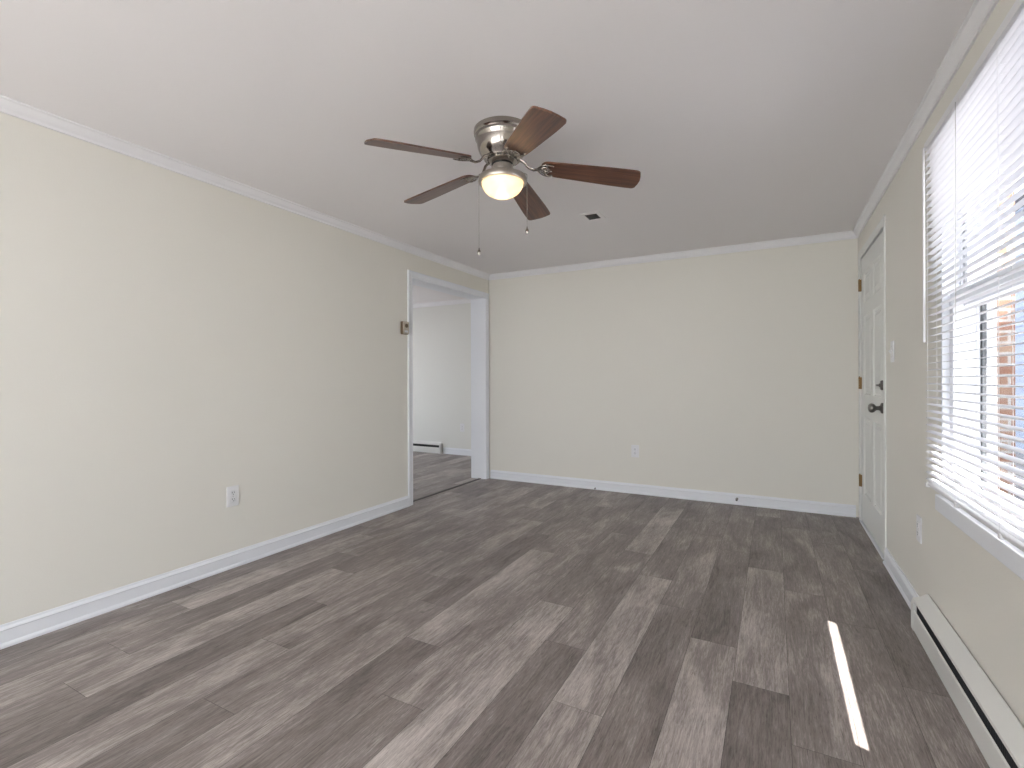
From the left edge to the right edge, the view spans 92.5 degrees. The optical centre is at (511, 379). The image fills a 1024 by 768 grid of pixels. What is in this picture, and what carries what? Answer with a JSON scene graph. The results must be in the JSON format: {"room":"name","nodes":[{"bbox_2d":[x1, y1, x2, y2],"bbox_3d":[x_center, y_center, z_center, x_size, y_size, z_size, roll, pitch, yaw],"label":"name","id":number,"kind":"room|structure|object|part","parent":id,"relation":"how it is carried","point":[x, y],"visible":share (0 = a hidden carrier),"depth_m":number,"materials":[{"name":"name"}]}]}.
{"room":"empty living room","nodes":[
{"label":"empty living room","id":0,"kind":"room"},
{"bbox_2d":[0,112,488,624],"bbox_3d":[-1.754,-0.030,2.940,0.182,2.290,8.850,0,0,28],"label":"wall","id":1,"kind":"structure","parent":0,"point":[170,341],"depth_m":2.61,"materials":[{"name":"white paint"}]},
{"bbox_2d":[0,496,409,649],"bbox_3d":[-2.291,1.069,1.718,0.019,0.095,5.866,0,0,28],"label":"baseboard","id":2,"kind":"structure","parent":1,"relation":"attached to","point":[29,627],"depth_m":2.60,"materials":[{"name":"white wood"}]},
{"bbox_2d":[227,485,238,506],"bbox_3d":[-1.659,0.692,2.913,0.009,0.120,0.074,0,0,28],"label":"wall outlet","id":3,"kind":"object","parent":1,"relation":"attached to","point":[232,491],"visible":1,"depth_m":2.91,"materials":[{"name":"white plastic"}]},
{"bbox_2d":[0,95,489,279],"bbox_3d":[-1.959,-1.145,2.331,0.038,0.057,7.265,0,0,28],"label":"crown molding","id":4,"kind":"structure","parent":1,"relation":"attached to","point":[9,106],"depth_m":2.69,"materials":[{"name":"white paint"}]},
{"bbox_2d":[401,321,408,334],"bbox_3d":[-0.927,-0.449,4.252,0.042,0.112,0.072,0,0,28],"label":"thermostat","id":5,"kind":"object","parent":1,"relation":"attached to","point":[404,325],"visible":1,"depth_m":4.23,"materials":[{"name":"brown plastic"}]},
{"bbox_2d":[407,270,488,505],"bbox_3d":[-0.674,0.072,4.961,0.212,2.080,1.378,0,0,28],"label":"door frame","id":6,"kind":"structure","parent":1,"relation":"attached to","point":[478,383],"depth_m":5.48,"materials":[{"name":"white wood"}]},
{"bbox_2d":[413,303,470,448],"bbox_3d":[-1.343,-0.031,7.648,3.535,2.290,0.160,0,0,28],"label":"wall","id":7,"kind":"structure","parent":0,"point":[441,334],"depth_m":7.41,"materials":[{"name":"white paint"}]},
{"bbox_2d":[413,440,442,453],"bbox_3d":[-1.592,1.029,7.659,1.203,0.172,0.058,0,0,28],"label":"baseboard heater","id":8,"kind":"object","parent":7,"relation":"attached to","point":[418,446],"visible":0.41,"depth_m":7.47,"materials":[{"name":"white metal"}]},
{"bbox_2d":[413,299,470,307],"bbox_3d":[-1.323,-1.147,7.523,3.375,0.057,0.038,0,0,28],"label":"crown molding","id":9,"kind":"structure","parent":7,"relation":"attached to","point":[462,301],"depth_m":7.37,"materials":[{"name":"white paint"}]},
{"bbox_2d":[443,447,470,455],"bbox_3d":[-0.430,1.064,7.060,1.375,0.095,0.019,0,0,28],"label":"baseboard","id":10,"kind":"structure","parent":7,"relation":"attached to","point":[455,451],"depth_m":7.26,"materials":[{"name":"white"}]},
{"bbox_2d":[460,423,463,431],"bbox_3d":[-0.735,0.707,7.228,0.074,0.120,0.009,0,0,28],"label":"wall outlet","id":11,"kind":"object","parent":7,"relation":"attached to","point":[461,425],"visible":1,"depth_m":7.23,"materials":[{"name":"white plastic"}]},
{"bbox_2d":[0,0,974,303],"bbox_3d":[-1.731,-1.235,2.926,7.313,0.120,8.850,0,0,28],"label":"ceiling","id":12,"kind":"structure","parent":0,"point":[740,121],"depth_m":2.05,"materials":[{"name":"white paint"}]},
{"bbox_2d":[364,106,640,254],"bbox_3d":[-0.054,-0.885,2.360,1.239,0.589,1.236,0,0,28],"label":"ceiling fan","id":13,"kind":"object","parent":12,"relation":"hanging from","point":[502,142],"visible":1,"depth_m":2.25,"materials":[{"name":"brown wood"}]},
{"bbox_3d":[-0.390,-0.981,2.090,0.468,0.007,0.138,-7,18,-34],"label":"blade","id":14,"kind":"part","parent":13,"relation":"part of","materials":[{"name":"brown wood"}]},
{"bbox_3d":[-0.377,-0.996,2.579,0.468,0.007,0.138,-5,9,37],"label":"blade","id":15,"kind":"part","parent":13,"relation":"part of","materials":[{"name":"brown wood"}]},
{"bbox_3d":[-0.045,-0.901,2.325,0.198,0.074,0.198,0,0,28],"label":"lamp shade","id":16,"kind":"part","parent":13,"relation":"part of","materials":[{"name":"white glass"}]},
{"bbox_3d":[0.092,-0.991,2.719,0.138,0.007,0.468,-10,-8,18],"label":"blade","id":17,"kind":"part","parent":13,"relation":"part of","materials":[{"name":"brown wood"}]},
{"bbox_3d":[0.072,-0.965,1.927,0.138,0.007,0.468,13,5,-18],"label":"blade","id":18,"kind":"part","parent":13,"relation":"part of","materials":[{"name":"brown wood"}]},
{"bbox_3d":[0.370,-0.971,2.316,0.468,0.007,0.138,8,-10,1],"label":"blade","id":19,"kind":"part","parent":13,"relation":"part of","materials":[{"name":"brown wood"}]},
{"bbox_2d":[579,211,605,221],"bbox_3d":[0.584,-1.177,3.540,0.144,0.009,0.170,0,0,28],"label":"ceiling vent","id":20,"kind":"object","parent":12,"relation":"in","point":[592,216],"visible":1,"depth_m":3.53,"materials":[{"name":"white metal"}]},
{"bbox_2d":[585,214,599,219],"bbox_3d":[0.584,-1.177,3.540,0.088,0.009,0.112,0,0,28],"label":"grille","id":21,"kind":"object","parent":20,"relation":"attached to","point":[587,216],"depth_m":3.54,"materials":[{"name":"grey metal"}]},
{"bbox_2d":[0,451,989,767],"bbox_3d":[-1.724,1.175,2.926,7.313,0.120,8.850,0,0,28],"label":"floor","id":22,"kind":"structure","parent":0,"point":[481,623],"depth_m":2.00,"materials":[{"name":"grey laminate"}]},
{"bbox_2d":[413,478,480,501],"bbox_3d":[-0.656,1.109,4.953,0.040,0.006,1.250,0,0,28],"label":"threshold","id":23,"kind":"object","parent":22,"relation":"on","point":[478,478],"visible":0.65,"depth_m":4.90,"materials":[{"name":"grey wood"}]},
{"bbox_2d":[860,520,883,559],"bbox_3d":[2.559,1.096,3.362,0.172,0.012,0.910,0,0,28],"label":"threshold","id":24,"kind":"object","parent":22,"relation":"on","point":[881,554],"visible":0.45,"depth_m":3.32,"materials":[{"name":"white"}]},
{"bbox_2d":[489,238,858,516],"bbox_3d":[1.364,-0.039,4.765,3.596,2.290,0.160,0,0,28],"label":"wall","id":25,"kind":"structure","parent":0,"point":[736,372],"depth_m":4.53,"materials":[{"name":"white paint"}]},
{"bbox_2d":[631,445,638,457],"bbox_3d":[1.196,0.694,4.760,0.074,0.120,0.009,0,0,28],"label":"wall outlet","id":26,"kind":"object","parent":25,"relation":"attached to","point":[634,448],"visible":1,"depth_m":4.76,"materials":[{"name":"white plastic"}]},
{"bbox_2d":[490,470,855,517],"bbox_3d":[1.255,1.059,4.723,3.398,0.095,0.019,0,0,28],"label":"baseboard","id":27,"kind":"structure","parent":25,"relation":"attached to","point":[846,510],"depth_m":4.52,"materials":[{"name":"white"}]},
{"bbox_2d":[489,231,856,279],"bbox_3d":[1.244,-1.155,4.715,3.436,0.057,0.038,0,0,28],"label":"crown molding","id":28,"kind":"structure","parent":25,"relation":"attached to","point":[846,235],"depth_m":4.51,"materials":[{"name":"white paint"}]},
{"bbox_2d":[858,0,1023,726],"bbox_3d":[1.090,-0.038,0.611,0.160,2.290,7.425,0,0,28],"label":"wall","id":29,"kind":"structure","parent":0,"point":[981,598],"depth_m":2.19,"materials":[{"name":"white paint"}]},
{"bbox_2d":[858,230,883,553],"bbox_3d":[2.484,0.078,3.411,0.120,2.017,0.924,0,0,28],"label":"door","id":30,"kind":"structure","parent":29,"relation":"in","point":[870,285],"depth_m":3.37,"materials":[{"name":"white paint"}]},
{"bbox_3d":[2.279,0.178,3.074,0.076,0.068,0.068,0,0,28],"label":"knob","id":31,"kind":"part","parent":30,"relation":"part of","materials":[{"name":"grey metal"}]},
{"bbox_2d":[858,215,886,549],"bbox_3d":[2.557,0.055,3.361,0.169,2.095,1.030,0,0,28],"label":"door frame","id":32,"kind":"structure","parent":29,"relation":"attached to","point":[882,224],"depth_m":2.99,"materials":[{"name":"white paint"}]},
{"bbox_2d":[889,341,893,361],"bbox_3d":[2.145,-0.159,2.776,0.021,0.120,0.074,0,0,28],"label":"light switch","id":33,"kind":"object","parent":29,"relation":"attached to","point":[891,351],"visible":1,"depth_m":2.77,"materials":[{"name":"white plastic"}]},
{"bbox_2d":[883,548,918,609],"bbox_3d":[2.034,1.056,2.558,0.019,0.095,0.881,0,0,28],"label":"baseboard","id":34,"kind":"structure","parent":29,"relation":"attached to","point":[906,589],"depth_m":2.59,"materials":[{"name":"white"}]},
{"bbox_2d":[916,514,921,543],"bbox_3d":[1.884,0.691,2.271,0.009,0.120,0.074,0,0,28],"label":"wall outlet","id":35,"kind":"object","parent":29,"relation":"attached to","point":[918,518],"visible":1,"depth_m":2.26,"materials":[{"name":"white plastic"}]},
{"bbox_2d":[853,0,998,237],"bbox_3d":[1.037,-1.155,0.728,0.038,0.057,7.265,0,0,28],"label":"crown molding","id":36,"kind":"structure","parent":29,"relation":"attached to","point":[980,11],"depth_m":1.97,"materials":[{"name":"white paint"}]},
{"bbox_2d":[911,594,1023,767],"bbox_3d":[1.331,1.020,1.285,0.058,0.172,2.023,0,0,28],"label":"baseboard heater","id":37,"kind":"object","parent":29,"relation":"attached to","point":[996,730],"visible":1,"depth_m":1.57,"materials":[{"name":"white metal"}]},
{"bbox_2d":[935,168,1023,580],"bbox_3d":[1.550,-0.198,1.490,0.178,1.453,1.050,0,0,28],"label":"window","id":38,"kind":"structure","parent":29,"relation":"in","point":[1009,555],"depth_m":1.89,"materials":[{"name":"white plastic"}]},
{"bbox_2d":[922,0,1023,551],"bbox_3d":[1.442,-0.262,1.512,0.061,1.389,1.068,0,0,28],"label":"window blind","id":39,"kind":"object","parent":38,"relation":"attached to","point":[980,130],"visible":1,"depth_m":1.48,"materials":[{"name":"white plastic"}]},
{"bbox_3d":[1.666,-0.255,1.944,0.030,1.345,0.001,0,0,28],"label":"ladder cord","id":40,"kind":"part","parent":39,"relation":"part of","materials":[{"name":"white fabric"}]},
{"bbox_3d":[1.479,-0.560,1.635,0.002,0.732,0.002,0,0,28],"label":"lift cord","id":41,"kind":"part","parent":39,"relation":"part of","materials":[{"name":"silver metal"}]},
{"bbox_3d":[1.511,-0.254,1.653,0.030,1.345,0.001,0,0,28],"label":"ladder cord","id":42,"kind":"part","parent":39,"relation":"part of","materials":[{"name":"white plastic"}]},
{"bbox_3d":[1.439,0.420,1.515,0.024,0.014,1.062,0,0,28],"label":"rail","id":43,"kind":"part","parent":39,"relation":"part of","materials":[{"name":"white plastic"}]},
{"bbox_3d":[1.336,-0.254,1.326,0.030,1.345,0.001,0,0,28],"label":"ladder cord","id":44,"kind":"part","parent":39,"relation":"part of","materials":[{"name":"white plastic"}]},
{"bbox_3d":[1.486,0.496,1.525,0.030,0.064,1.050,0,0,28],"label":"sill","id":45,"kind":"part","parent":38,"relation":"part of","materials":[{"name":"white"}]},
{"bbox_3d":[1.519,0.054,1.507,0.030,0.783,0.972,0,0,28],"label":"sash","id":46,"kind":"part","parent":38,"relation":"part of","materials":[{"name":"white plastic"}]},
{"bbox_3d":[1.555,-0.597,1.487,0.032,0.618,0.972,0,0,28],"label":"sash","id":47,"kind":"part","parent":38,"relation":"part of","materials":[{"name":"white plastic"}]},
{"label":"outside","id":48,"kind":"structure","parent":0,"visible":0},
{"bbox_2d":[1012,453,1023,501],"bbox_3d":[13.540,1.629,4.100,100.000,0.120,100.000,0,0,28],"label":"ground","id":49,"kind":"structure","parent":48,"point":[1018,455],"depth_m":8.06,"materials":[{"name":"grey"}]},
{"bbox_2d":[997,191,1015,496],"bbox_3d":[7.202,-0.562,7.657,0.380,4.300,2.180,0,0,28],"label":"brick pier","id":50,"kind":"structure","parent":49,"relation":"on","point":[1005,350],"depth_m":6.70,"materials":[{"name":"red brick"}]},
{"bbox_2d":[996,145,1023,196],"bbox_3d":[1.803,-1.325,1.188,0.560,0.240,10.200,0,0,28],"label":"roof overhang","id":51,"kind":"object","parent":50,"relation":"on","point":[1019,145],"depth_m":2.99,"materials":[{"name":"white paint"}]},
{"bbox_2d":[1015,195,1023,454],"bbox_3d":[14.684,-2.035,10.287,7.800,7.200,24.600,0,0,28],"label":"house","id":52,"kind":"structure","parent":49,"relation":"on","point":[1019,348],"depth_m":10.39,"materials":[{"name":"blue"}]}
]}

